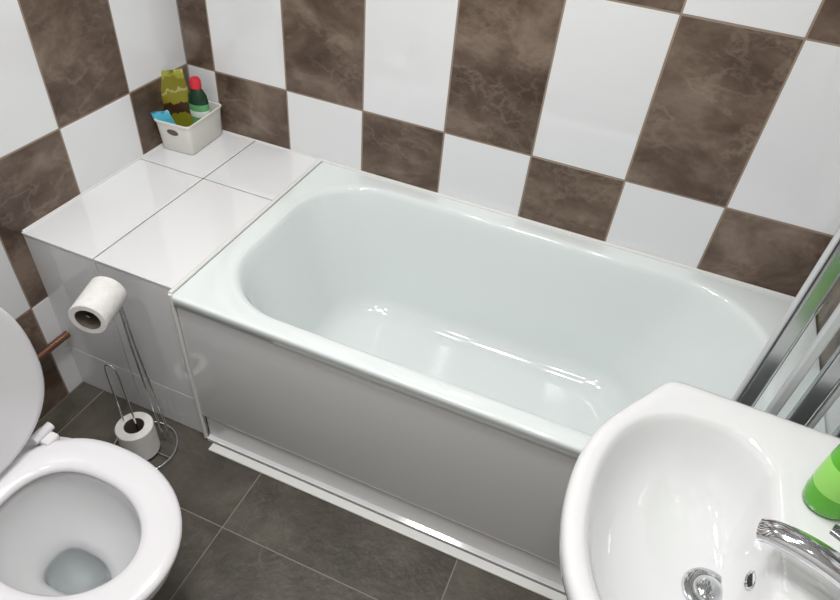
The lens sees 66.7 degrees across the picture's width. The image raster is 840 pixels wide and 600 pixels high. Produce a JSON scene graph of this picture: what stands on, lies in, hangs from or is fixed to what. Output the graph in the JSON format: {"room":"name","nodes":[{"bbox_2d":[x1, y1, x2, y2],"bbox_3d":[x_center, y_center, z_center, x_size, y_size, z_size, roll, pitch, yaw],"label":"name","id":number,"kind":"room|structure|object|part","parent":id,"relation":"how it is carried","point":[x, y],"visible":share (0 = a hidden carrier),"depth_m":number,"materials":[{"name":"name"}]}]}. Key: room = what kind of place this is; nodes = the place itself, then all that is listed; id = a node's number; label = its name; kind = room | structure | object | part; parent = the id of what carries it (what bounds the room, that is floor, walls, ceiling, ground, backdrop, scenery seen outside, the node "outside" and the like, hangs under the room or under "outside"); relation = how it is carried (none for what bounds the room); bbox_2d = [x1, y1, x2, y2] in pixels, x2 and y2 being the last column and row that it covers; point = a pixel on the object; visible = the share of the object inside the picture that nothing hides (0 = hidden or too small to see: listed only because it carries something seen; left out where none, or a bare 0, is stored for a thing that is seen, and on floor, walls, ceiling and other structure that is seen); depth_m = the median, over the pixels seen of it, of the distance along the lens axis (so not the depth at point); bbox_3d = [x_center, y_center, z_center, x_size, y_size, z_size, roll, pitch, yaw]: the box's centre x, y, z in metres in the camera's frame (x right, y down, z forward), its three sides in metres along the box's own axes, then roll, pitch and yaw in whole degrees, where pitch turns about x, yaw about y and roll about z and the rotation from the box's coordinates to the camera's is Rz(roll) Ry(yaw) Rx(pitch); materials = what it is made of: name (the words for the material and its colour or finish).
{"room":"bathroom","nodes":[
{"label":"bathroom","id":0,"kind":"room"},
{"bbox_2d":[0,0,189,420],"bbox_3d":[-1.145,-0.361,0.826,0.080,2.350,2.300,19,43,14],"label":"wall","id":1,"kind":"structure","parent":0,"point":[80,80],"depth_m":1.60,"materials":[{"name":"white tile"}]},
{"bbox_2d":[36,331,70,360],"bbox_3d":[-1.113,0.287,1.535,0.040,0.021,0.666,19,43,14],"label":"copper pipe","id":2,"kind":"object","parent":1,"relation":"attached to","point":[65,335],"visible":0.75,"depth_m":1.73,"materials":[{"name":"brown metal"}]},
{"bbox_2d":[30,382,563,599],"bbox_3d":[-0.351,0.845,1.398,2.015,0.080,2.460,19,43,14],"label":"floor","id":3,"kind":"structure","parent":0,"point":[248,534],"depth_m":1.61,"materials":[{"name":"tile"}]},
{"bbox_2d":[0,307,181,599],"bbox_3d":[-0.811,0.344,1.185,0.796,0.876,0.400,19,43,14],"label":"toilet","id":4,"kind":"object","parent":3,"relation":"on","point":[81,518],"visible":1,"depth_m":1.25,"materials":[{"name":"white ceramic"}]},
{"bbox_3d":[-0.807,0.178,1.045,0.048,0.442,0.390,19,43,14],"label":"lid","id":5,"kind":"part","parent":4,"relation":"part of","materials":[{"name":"white plastic"}]},
{"bbox_2d":[68,276,178,468],"bbox_3d":[-0.741,0.192,1.581,0.177,0.586,0.177,19,43,14],"label":"stand","id":6,"kind":"object","parent":3,"relation":"on","point":[94,310],"visible":0.91,"depth_m":1.55,"materials":[{"name":"silver metal"}]},
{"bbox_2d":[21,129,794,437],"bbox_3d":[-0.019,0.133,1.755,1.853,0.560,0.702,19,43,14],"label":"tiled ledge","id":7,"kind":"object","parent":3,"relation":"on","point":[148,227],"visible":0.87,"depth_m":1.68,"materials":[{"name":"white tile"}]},
{"bbox_2d":[150,68,221,154],"bbox_3d":[-0.702,-0.571,1.887,0.158,0.219,0.180,17,43,12],"label":"storage basket","id":8,"kind":"object","parent":7,"relation":"on","point":[189,122],"visible":0.98,"depth_m":1.87,"materials":[{"name":"white plastic"}]},
{"bbox_2d":[172,162,814,599],"bbox_3d":[0.187,0.213,1.695,1.399,0.553,0.717,19,43,14],"label":"bathtub","id":9,"kind":"object","parent":3,"relation":"on","point":[443,369],"visible":0.68,"depth_m":1.68,"materials":[{"name":"white ceramic"}]},
{"bbox_3d":[0.065,0.414,1.481,1.394,0.517,0.026,19,43,14],"label":"panel","id":10,"kind":"part","parent":9,"relation":"part of","materials":[{"name":"white plastic"}]},
{"bbox_2d":[559,381,839,599],"bbox_3d":[0.383,0.619,1.053,0.478,0.830,0.511,19,43,14],"label":"basin","id":11,"kind":"object","parent":3,"relation":"on","point":[668,498],"visible":0.98,"depth_m":0.90,"materials":[{"name":"white ceramic"}]},
{"bbox_2d":[756,518,839,589],"bbox_3d":[0.463,0.302,0.715,0.054,0.102,0.166,-28,52,-32],"label":"mixer tap","id":12,"kind":"object","parent":11,"relation":"on","point":[811,551],"visible":1,"depth_m":0.71,"materials":[{"name":"silver metal"}]},
{"bbox_3d":[0.483,0.285,0.683,0.026,0.030,0.095,-28,52,-33],"label":"lever","id":13,"kind":"part","parent":12,"relation":"part of","materials":[{"name":"silver metal"}]},
{"bbox_2d":[802,444,839,519],"bbox_3d":[0.547,0.192,0.775,0.079,0.198,0.068,19,43,14],"label":"hand soap bottle","id":14,"kind":"object","parent":11,"relation":"on","point":[821,492],"visible":1,"depth_m":0.80,"materials":[{"name":"green plastic"}]},
{"bbox_2d":[177,0,839,296],"bbox_3d":[0.203,-0.763,1.438,1.855,2.350,0.080,19,43,14],"label":"wall","id":15,"kind":"structure","parent":0,"point":[704,135],"depth_m":1.57,"materials":[{"name":"white tile"}]},
{"bbox_2d":[815,275,839,312],"bbox_3d":[0.635,0.240,0.361,0.080,2.350,2.300,19,43,14],"label":"wall","id":16,"kind":"structure","parent":0,"point":[839,275],"depth_m":1.55,"materials":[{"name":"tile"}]},
{"bbox_2d":[731,227,839,437],"bbox_3d":[0.675,-0.179,0.680,0.256,1.441,0.056,19,43,14],"label":"screen","id":17,"kind":"object","parent":16,"relation":"attached to","point":[804,390],"visible":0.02,"depth_m":0.95,"materials":[{"name":"clear glass"}]},
{"bbox_3d":[0.680,-0.184,0.682,0.195,1.416,0.005,19,43,14],"label":"glass panel","id":18,"kind":"part","parent":17,"relation":"part of","materials":[{"name":"white"}]}
]}

